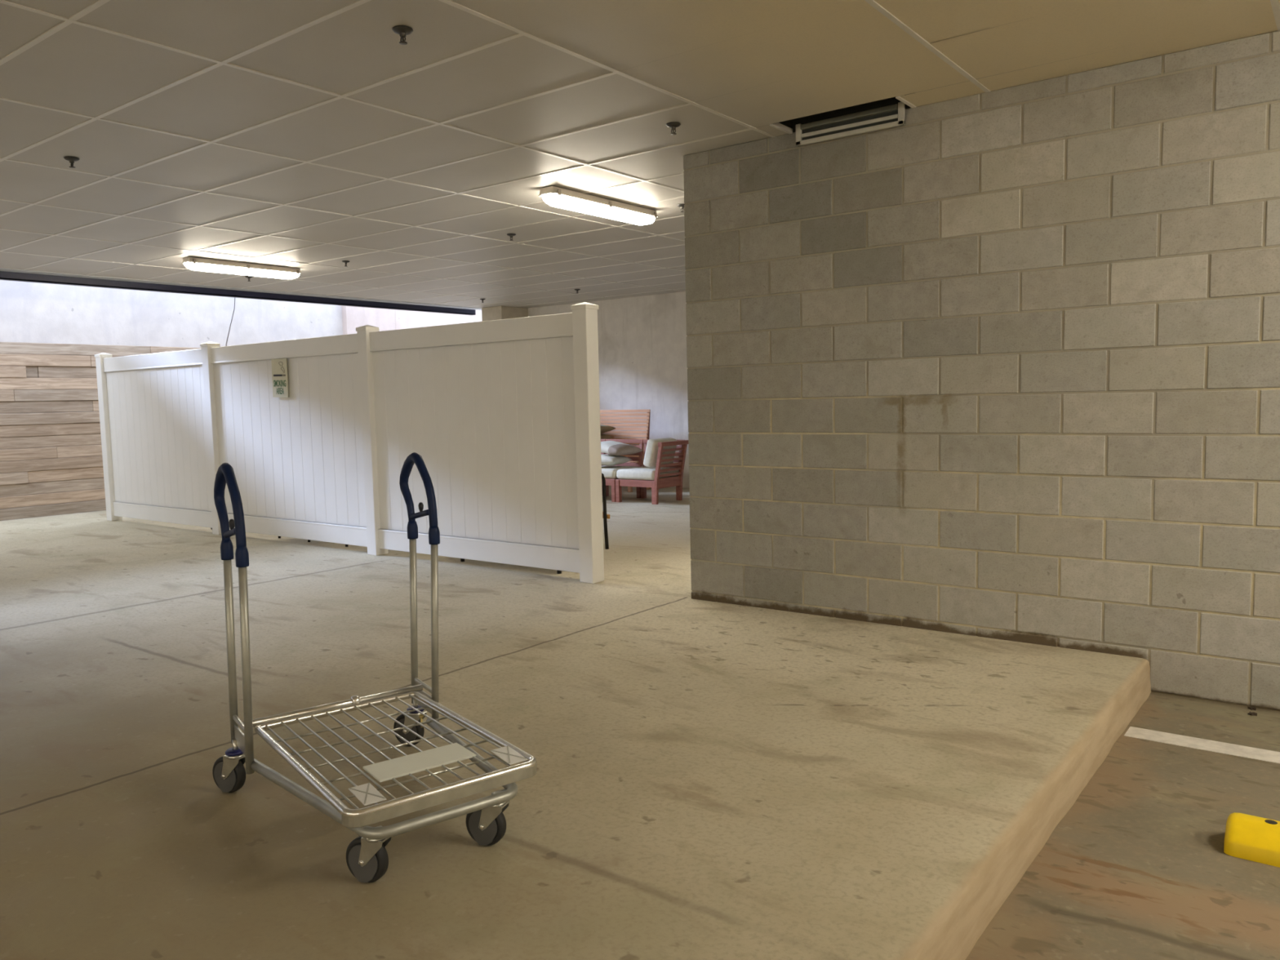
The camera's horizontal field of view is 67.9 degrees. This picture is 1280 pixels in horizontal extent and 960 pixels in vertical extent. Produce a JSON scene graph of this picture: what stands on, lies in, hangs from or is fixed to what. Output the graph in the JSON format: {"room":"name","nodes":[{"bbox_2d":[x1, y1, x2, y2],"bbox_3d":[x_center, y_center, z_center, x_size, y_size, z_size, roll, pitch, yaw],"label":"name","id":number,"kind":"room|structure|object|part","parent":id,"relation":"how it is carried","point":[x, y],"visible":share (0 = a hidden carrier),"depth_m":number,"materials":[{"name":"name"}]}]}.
{"room":"parking garage","nodes":[
{"label":"parking garage","id":0,"kind":"room"},
{"bbox_2d":[0,342,200,520],"bbox_3d":[-7.716,-0.583,11.435,0.136,2.142,17.001,2,6,37],"label":"wall","id":1,"kind":"structure","parent":0,"point":[60,473],"depth_m":11.83,"materials":[{"name":"brown wood"}]},
{"bbox_2d":[0,280,342,520],"bbox_3d":[-8.659,-0.893,10.581,0.300,3.050,12.450,2,6,37],"label":"wall","id":2,"kind":"structure","parent":0,"point":[30,312],"depth_m":12.86,"materials":[{"name":"paint"}]},
{"bbox_2d":[342,305,482,334],"bbox_3d":[-3.770,-1.540,16.880,0.410,3.050,3.550,2,6,37],"label":"wall","id":3,"kind":"structure","parent":0,"point":[353,317],"depth_m":16.00,"materials":[{"name":"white paint"}]},
{"bbox_2d":[0,485,1151,959],"bbox_3d":[-1.698,1.236,2.168,20.800,0.180,21.220,2,6,37],"label":"floor","id":4,"kind":"structure","parent":0,"point":[713,780],"depth_m":3.46,"materials":[{"name":"concrete"}]},
{"bbox_2d":[94,302,604,583],"bbox_3d":[-3.297,-0.380,8.917,7.517,1.968,0.139,2,6,37],"label":"privacy fence","id":5,"kind":"object","parent":4,"relation":"on","point":[502,416],"visible":0.91,"depth_m":8.03,"materials":[{"name":"white plastic"}]},
{"bbox_3d":[-6.231,-0.487,11.152,0.127,1.935,0.127,2,6,37],"label":"post","id":6,"kind":"part","parent":5,"relation":"part of","materials":[{"name":"white plastic"}]},
{"bbox_3d":[-5.301,-1.296,10.358,2.266,0.162,0.066,2,6,37],"label":"rail","id":7,"kind":"part","parent":5,"relation":"part of","materials":[{"name":"white plastic"}]},
{"bbox_3d":[-5.282,-0.460,10.429,2.266,1.560,0.024,2,6,37],"label":"panel","id":8,"kind":"part","parent":5,"relation":"part of","materials":[{"name":"white plastic"}]},
{"bbox_3d":[-5.263,0.375,10.500,2.266,0.168,0.066,2,6,37],"label":"rail","id":9,"kind":"part","parent":5,"relation":"part of","materials":[{"name":"white plastic"}]},
{"bbox_3d":[-4.334,-0.407,9.708,0.127,1.935,0.127,2,6,37],"label":"post","id":10,"kind":"part","parent":5,"relation":"part of","materials":[{"name":"white plastic"}]},
{"bbox_2d":[271,358,288,397],"bbox_3d":[-3.357,-0.950,8.855,0.250,0.356,0.008,4,7,37],"label":"sign","id":11,"kind":"object","parent":5,"relation":"attached to","point":[279,366],"visible":1,"depth_m":8.85,"materials":[{"name":"white plastic"}]},
{"bbox_3d":[-3.333,-1.213,8.860,2.446,0.162,0.066,2,6,37],"label":"rail","id":12,"kind":"part","parent":5,"relation":"part of","materials":[{"name":"white plastic"}]},
{"bbox_3d":[-3.314,-0.377,8.931,2.446,1.560,0.024,2,6,37],"label":"panel","id":13,"kind":"part","parent":5,"relation":"part of","materials":[{"name":"white plastic"}]},
{"bbox_3d":[-3.295,0.458,9.002,2.446,0.168,0.066,2,6,37],"label":"rail","id":14,"kind":"part","parent":5,"relation":"part of","materials":[{"name":"white plastic"}]},
{"bbox_3d":[-2.294,-0.322,8.156,0.127,1.935,0.127,2,6,37],"label":"post","id":15,"kind":"part","parent":5,"relation":"part of","materials":[{"name":"white plastic"}]},
{"bbox_3d":[-1.347,-1.129,7.349,2.309,0.162,0.066,2,6,37],"label":"rail","id":16,"kind":"part","parent":5,"relation":"part of","materials":[{"name":"white plastic"}]},
{"bbox_3d":[-1.328,-0.294,7.420,2.309,1.560,0.024,2,6,37],"label":"panel","id":17,"kind":"part","parent":5,"relation":"part of","materials":[{"name":"white plastic"}]},
{"bbox_3d":[-1.310,0.541,7.491,2.309,0.168,0.066,2,6,37],"label":"rail","id":18,"kind":"part","parent":5,"relation":"part of","materials":[{"name":"white plastic"}]},
{"bbox_3d":[-0.363,-0.241,6.686,0.127,1.935,0.127,2,6,37],"label":"post","id":19,"kind":"part","parent":5,"relation":"part of","materials":[{"name":"white plastic"}]},
{"bbox_2d":[212,452,536,882],"bbox_3d":[-0.843,0.497,2.986,0.765,1.114,1.077,-5,6,-37],"label":"trolley","id":20,"kind":"object","parent":4,"relation":"on","point":[366,855],"visible":1,"depth_m":2.96,"materials":[{"name":"metal"}]},
{"bbox_3d":[-1.302,0.147,3.033,0.018,0.045,0.019,-5,6,-37],"label":"hook knob","id":21,"kind":"part","parent":20,"relation":"part of","materials":[{"name":"plastic"}]},
{"bbox_3d":[-0.765,0.910,2.941,0.651,0.050,0.822,-5,6,-37],"label":"frame","id":22,"kind":"part","parent":20,"relation":"part of","materials":[{"name":"metal"}]},
{"bbox_3d":[-0.645,0.826,2.789,0.298,0.006,0.132,-5,6,-37],"label":"white plate","id":23,"kind":"part","parent":20,"relation":"part of","materials":[{"name":"white plastic"}]},
{"bbox_3d":[-0.787,0.102,3.417,0.018,0.045,0.019,-5,6,-37],"label":"hook knob","id":24,"kind":"part","parent":20,"relation":"part of","materials":[{"name":"plastic"}]},
{"bbox_3d":[-0.397,0.918,2.778,0.060,0.010,0.050,-5,6,-37],"label":"caster plate","id":25,"kind":"part","parent":20,"relation":"part of","materials":[{"name":"metal"}]},
{"bbox_2d":[481,306,528,321],"bbox_3d":[-2.113,-1.354,15.258,0.440,2.780,0.620,2,6,37],"label":"column","id":26,"kind":"structure","parent":4,"relation":"on","point":[496,313],"depth_m":14.93,"materials":[{"name":"paint"}]},
{"bbox_2d":[600,439,605,492],"bbox_3d":[-0.875,-0.158,12.782,0.628,0.760,0.663,2,6,37],"label":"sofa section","id":27,"kind":"object","parent":4,"relation":"on","point":[602,440],"visible":0.04,"depth_m":12.79,"materials":[{"name":"brown wood"}]},
{"bbox_3d":[-0.714,-0.298,12.985,0.628,0.522,0.125,2,6,37],"label":"frame","id":28,"kind":"part","parent":27,"relation":"part of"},
{"bbox_2d":[601,473,609,549],"bbox_3d":[-0.657,0.152,8.135,0.541,0.923,0.597,2,6,37],"label":"patio chair","id":29,"kind":"object","parent":4,"relation":"on","point":[605,516],"visible":0.18,"depth_m":8.19,"materials":[{"name":"black metal"}]},
{"bbox_2d":[601,439,644,502],"bbox_3d":[-0.370,-0.137,12.399,0.628,0.760,0.663,2,6,37],"label":"sofa section","id":30,"kind":"object","parent":4,"relation":"on","point":[609,482],"visible":0.34,"depth_m":12.43,"materials":[{"name":"brown wood"}]},
{"bbox_3d":[-0.459,0.073,12.760,0.056,0.285,0.056,2,6,37],"label":"leg","id":31,"kind":"part","parent":30,"relation":"part of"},
{"bbox_3d":[-0.393,0.000,12.376,0.620,0.083,0.561,2,6,37],"label":"seat frame","id":32,"kind":"part","parent":30,"relation":"part of","materials":[{"name":"brown wood"}]},
{"bbox_3d":[-0.324,0.134,12.008,0.056,0.285,0.056,2,6,37],"label":"leg","id":33,"kind":"part","parent":30,"relation":"part of","materials":[{"name":"brown wood"}]},
{"bbox_2d":[601,465,637,479],"bbox_3d":[-0.398,-0.105,12.364,0.615,0.126,0.570,2,6,37],"label":"seat cushion","id":34,"kind":"object","parent":30,"relation":"on","point":[609,472],"visible":0.42,"depth_m":12.05,"materials":[{"name":"beige fabric"}]},
{"bbox_2d":[600,453,631,466],"bbox_3d":[-0.461,-0.259,12.339,0.560,0.142,0.480,3,6,29],"label":"throw pillow","id":35,"kind":"object","parent":34,"relation":"on","point":[606,460],"visible":0.52,"depth_m":12.15,"materials":[{"name":"beige fabric"}]},
{"bbox_2d":[600,440,643,455],"bbox_3d":[-0.336,-0.417,12.329,0.595,0.178,0.480,3,7,43],"label":"throw pillow","id":36,"kind":"object","parent":35,"relation":"on","point":[611,447],"visible":0.84,"depth_m":12.15,"materials":[{"name":"beige fabric"}]},
{"bbox_3d":[-0.210,-0.277,12.601,0.628,0.522,0.125,2,6,37],"label":"frame","id":37,"kind":"part","parent":30,"relation":"part of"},
{"bbox_3d":[-0.010,0.092,12.419,0.056,0.285,0.056,2,6,37],"label":"leg","id":38,"kind":"part","parent":30,"relation":"part of","materials":[{"name":"brown wood"}]},
{"bbox_2d":[600,408,650,492],"bbox_3d":[-0.607,-0.444,13.835,1.560,1.139,0.545,2,6,37],"label":"garden bench","id":39,"kind":"object","parent":4,"relation":"on","point":[605,412],"visible":0.2,"depth_m":13.71,"materials":[{"name":"brown wood"}]},
{"bbox_3d":[-0.491,-0.679,13.975,1.560,0.698,0.080,2,6,37],"label":"backrest","id":40,"kind":"part","parent":39,"relation":"part of","materials":[{"name":"brown wood"}]},
{"bbox_3d":[-0.142,-0.041,13.221,0.050,0.420,0.050,2,6,37],"label":"leg","id":41,"kind":"part","parent":39,"relation":"part of","materials":[{"name":"brown wood"}]},
{"bbox_3d":[-0.622,-0.261,13.825,1.560,0.058,0.480,2,6,37],"label":"seat","id":42,"kind":"part","parent":39,"relation":"part of","materials":[{"name":"brown wood"}]},
{"bbox_3d":[-0.479,-0.646,13.995,1.519,0.753,0.104,2,6,37],"label":"frame","id":43,"kind":"part","parent":39,"relation":"part of","materials":[{"name":"brown wood"}]},
{"bbox_3d":[-0.726,-0.354,13.832,0.600,0.131,0.400,1,5,26],"label":"throw pillow","id":44,"kind":"object","parent":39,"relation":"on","visible":0},
{"bbox_3d":[-0.729,-0.483,13.821,0.600,0.132,0.400,2,6,33],"label":"throw pillow","id":45,"kind":"object","parent":44,"relation":"on","visible":0},
{"bbox_2d":[600,433,613,439],"bbox_3d":[-0.732,-0.618,13.809,0.600,0.132,0.400,3,6,40],"label":"throw pillow","id":46,"kind":"object","parent":45,"relation":"on","point":[603,436],"visible":0.11,"depth_m":13.70,"materials":[{"name":"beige fabric"}]},
{"bbox_2d":[600,424,615,433],"bbox_3d":[-0.696,-0.747,13.768,0.400,0.135,0.600,-6,8,-43],"label":"throw pillow","id":47,"kind":"object","parent":46,"relation":"on","point":[604,428],"visible":0.2,"depth_m":13.62,"materials":[{"name":"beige fabric"}]},
{"bbox_2d":[615,439,688,504],"bbox_3d":[0.178,-0.113,11.982,0.738,0.761,0.663,2,6,37],"label":"sofa section","id":48,"kind":"object","parent":4,"relation":"on","point":[677,482],"visible":0.79,"depth_m":11.80,"materials":[{"name":"brown wood"}]},
{"bbox_3d":[-0.269,0.137,11.965,0.056,0.285,0.056,2,6,37],"label":"leg","id":49,"kind":"part","parent":48,"relation":"part of","materials":[{"name":"brown wood"}]},
{"bbox_3d":[0.111,0.021,11.992,0.620,0.083,0.561,2,6,37],"label":"seat frame","id":50,"kind":"part","parent":48,"relation":"part of","materials":[{"name":"brown wood"}]},
{"bbox_3d":[0.046,0.094,12.376,0.056,0.285,0.056,2,6,37],"label":"leg","id":51,"kind":"part","parent":48,"relation":"part of","materials":[{"name":"brown wood"}]},
{"bbox_2d":[616,466,679,480],"bbox_3d":[0.099,-0.084,11.986,0.600,0.126,0.570,2,6,37],"label":"seat cushion","id":52,"kind":"object","parent":48,"relation":"on","point":[642,473],"visible":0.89,"depth_m":11.79,"materials":[{"name":"beige fabric"}]},
{"bbox_2d":[643,437,676,467],"bbox_3d":[0.255,-0.344,11.859,0.206,0.351,0.500,2,6,37],"label":"cushion","id":53,"kind":"object","parent":52,"relation":"on","point":[651,450],"visible":0.77,"depth_m":11.68,"materials":[{"name":"beige fabric"}]},
{"bbox_3d":[0.180,0.155,11.624,0.056,0.285,0.056,2,6,37],"label":"leg","id":54,"kind":"part","parent":48,"relation":"part of","materials":[{"name":"brown wood"}]},
{"bbox_3d":[0.294,-0.256,12.218,0.628,0.522,0.125,2,6,37],"label":"frame","id":55,"kind":"part","parent":48,"relation":"part of","materials":[{"name":"red wood"}]},
{"bbox_3d":[0.413,-0.103,11.801,0.144,0.761,0.660,2,6,37],"label":"frame","id":56,"kind":"part","parent":48,"relation":"part of","materials":[{"name":"brown wood"}]},
{"bbox_3d":[0.494,0.113,12.035,0.056,0.285,0.056,2,6,37],"label":"leg","id":57,"kind":"part","parent":48,"relation":"part of","materials":[{"name":"red wood"}]},
{"bbox_2d":[527,291,689,488],"bbox_3d":[5.503,-1.262,9.964,18.950,3.250,0.250,2,6,37],"label":"wall","id":58,"kind":"structure","parent":0,"point":[642,365],"depth_m":13.90,"materials":[{"name":"paint"}]},
{"bbox_2d":[0,0,1279,308],"bbox_3d":[-0.526,-1.886,2.214,19.200,0.422,23.220,2,6,37],"label":"ceiling","id":59,"kind":"structure","parent":0,"point":[758,64],"depth_m":4.78,"materials":[{"name":"tile"}]},
{"bbox_2d":[63,156,79,168],"bbox_3d":[-3.355,-1.873,5.613,0.082,0.055,0.082,2,6,37],"label":"sprinkler head","id":60,"kind":"object","parent":59,"relation":"attached to","point":[72,159],"visible":1,"depth_m":5.60},
{"bbox_3d":[-3.355,-1.867,5.613,0.026,0.040,0.026,-2,5,-10],"label":"frame","id":61,"kind":"part","parent":60,"relation":"part of","materials":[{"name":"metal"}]},
{"bbox_2d":[0,267,481,315],"bbox_3d":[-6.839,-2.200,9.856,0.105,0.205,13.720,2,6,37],"label":"trim","id":62,"kind":"structure","parent":59,"relation":"attached to","point":[8,276],"depth_m":11.79,"materials":[{"name":"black metal"}]},
{"bbox_2d":[226,297,235,346],"bbox_3d":[-5.213,-0.981,12.167,0.024,2.701,0.242,2,6,33],"label":"hanging cable","id":63,"kind":"object","parent":62,"relation":"hanging from","point":[234,298],"visible":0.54,"depth_m":12.11,"materials":[{"name":"plastic"}]},
{"bbox_2d":[182,257,301,279],"bbox_3d":[-4.098,-2.184,9.844,0.170,0.113,1.232,2,6,37],"label":"ceiling light","id":64,"kind":"object","parent":59,"relation":"attached to","point":[191,263],"visible":1,"depth_m":9.75,"materials":[{"name":"white plastic"}]},
{"bbox_2d":[244,275,252,281],"bbox_3d":[-4.457,-2.292,10.832,0.082,0.055,0.082,2,6,37],"label":"sprinkler head","id":65,"kind":"object","parent":59,"relation":"attached to","point":[247,277],"visible":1,"depth_m":10.82},
{"bbox_2d":[342,260,349,266],"bbox_3d":[-3.049,-2.240,9.848,0.082,0.055,0.082,2,6,37],"label":"sprinkler head","id":66,"kind":"object","parent":59,"relation":"attached to","point":[345,262],"visible":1,"depth_m":9.83},
{"bbox_2d":[391,25,413,44],"bbox_3d":[-0.948,-1.774,3.801,0.082,0.055,0.082,2,6,37],"label":"sprinkler head","id":67,"kind":"object","parent":59,"relation":"attached to","point":[402,30],"visible":1,"depth_m":3.79},
{"bbox_3d":[-0.948,-1.768,3.802,0.026,0.040,0.026,-2,5,-10],"label":"frame","id":68,"kind":"part","parent":67,"relation":"part of","materials":[{"name":"metal"}]},
{"bbox_2d":[506,233,515,240],"bbox_3d":[-1.149,-2.168,8.491,0.082,0.055,0.082,2,6,37],"label":"sprinkler head","id":69,"kind":"object","parent":59,"relation":"attached to","point":[511,235],"visible":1,"depth_m":8.47},
{"bbox_2d":[537,186,658,225],"bbox_3d":[-0.284,-2.039,7.124,0.170,0.113,1.222,2,6,37],"label":"ceiling light","id":70,"kind":"object","parent":59,"relation":"attached to","point":[553,196],"visible":1,"depth_m":6.99,"materials":[{"name":"white plastic"}]},
{"bbox_2d":[0,0,1279,306],"bbox_3d":[-1.127,-1.597,1.440,19.200,0.006,21.220,2,6,37],"label":"grid","id":71,"kind":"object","parent":59,"relation":"attached to","point":[1274,3],"depth_m":5.51,"materials":[{"name":"white metal"}]},
{"bbox_2d":[666,122,680,135],"bbox_3d":[0.183,-1.919,5.199,0.082,0.055,0.082,2,6,37],"label":"sprinkler head","id":72,"kind":"object","parent":59,"relation":"attached to","point":[673,126],"visible":1,"depth_m":5.18},
{"bbox_3d":[0.183,-1.912,5.199,0.026,0.040,0.026,-2,5,-6],"label":"frame","id":73,"kind":"part","parent":72,"relation":"part of","materials":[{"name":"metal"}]},
{"bbox_2d":[676,204,684,212],"bbox_3d":[0.328,-2.106,7.370,0.082,0.055,0.082,2,6,37],"label":"sprinkler head","id":74,"kind":"object","parent":59,"relation":"attached to","point":[682,206],"visible":0.83,"depth_m":7.36},
{"bbox_2d":[769,94,915,146],"bbox_3d":[1.081,-1.951,5.111,0.745,0.160,0.228,2,6,37],"label":"ceiling vent","id":75,"kind":"object","parent":59,"relation":"in","point":[891,113],"visible":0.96,"depth_m":5.17,"materials":[{"name":"metal"}]},
{"bbox_3d":[1.135,-1.937,5.179,0.636,0.118,0.018,2,6,37],"label":"frame","id":76,"kind":"part","parent":75,"relation":"part of","materials":[{"name":"paint"}]},
{"bbox_2d":[683,31,1279,711],"bbox_3d":[4.810,-0.353,2.695,11.193,2.960,0.203,2,6,37],"label":"wall","id":77,"kind":"structure","parent":0,"point":[1003,364],"depth_m":4.79,"materials":[{"name":"grey concrete"}]},
{"bbox_2d":[964,692,1279,959],"bbox_3d":[1.277,1.760,-3.972,8.600,0.001,15.020,2,6,37],"label":"floor","id":78,"kind":"structure","parent":0,"point":[1138,868],"depth_m":2.90,"materials":[{"name":"concrete"}]},
{"bbox_2d":[1124,726,1279,763],"bbox_3d":[3.626,1.129,2.828,3.937,0.004,0.132,2,6,37],"label":"parking line","id":79,"kind":"object","parent":78,"relation":"on","point":[1266,755],"visible":1,"depth_m":3.84,"materials":[{"name":"paint"}]},
{"bbox_2d":[1223,812,1279,867],"bbox_3d":[2.586,1.134,2.455,1.830,0.100,0.171,2,6,37],"label":"wheel stop","id":80,"kind":"object","parent":78,"relation":"on","point":[1246,837],"visible":1,"depth_m":2.92,"materials":[{"name":"yellow plastic"}]},
{"bbox_2d":[1247,706,1256,710],"bbox_3d":[2.743,1.021,4.258,0.033,0.012,0.036,0,5,14],"label":"dead leaf","id":81,"kind":"object","parent":78,"relation":"on","point":[1252,708],"visible":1,"depth_m":4.25,"materials":[{"name":"brown plant"}]},
{"bbox_2d":[1247,711,1257,715],"bbox_3d":[2.697,1.028,4.184,0.036,0.012,0.033,2,6,30],"label":"dead leaf","id":82,"kind":"object","parent":78,"relation":"on","point":[1250,713],"visible":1,"depth_m":4.18,"materials":[{"name":"brown plant"}]}
]}

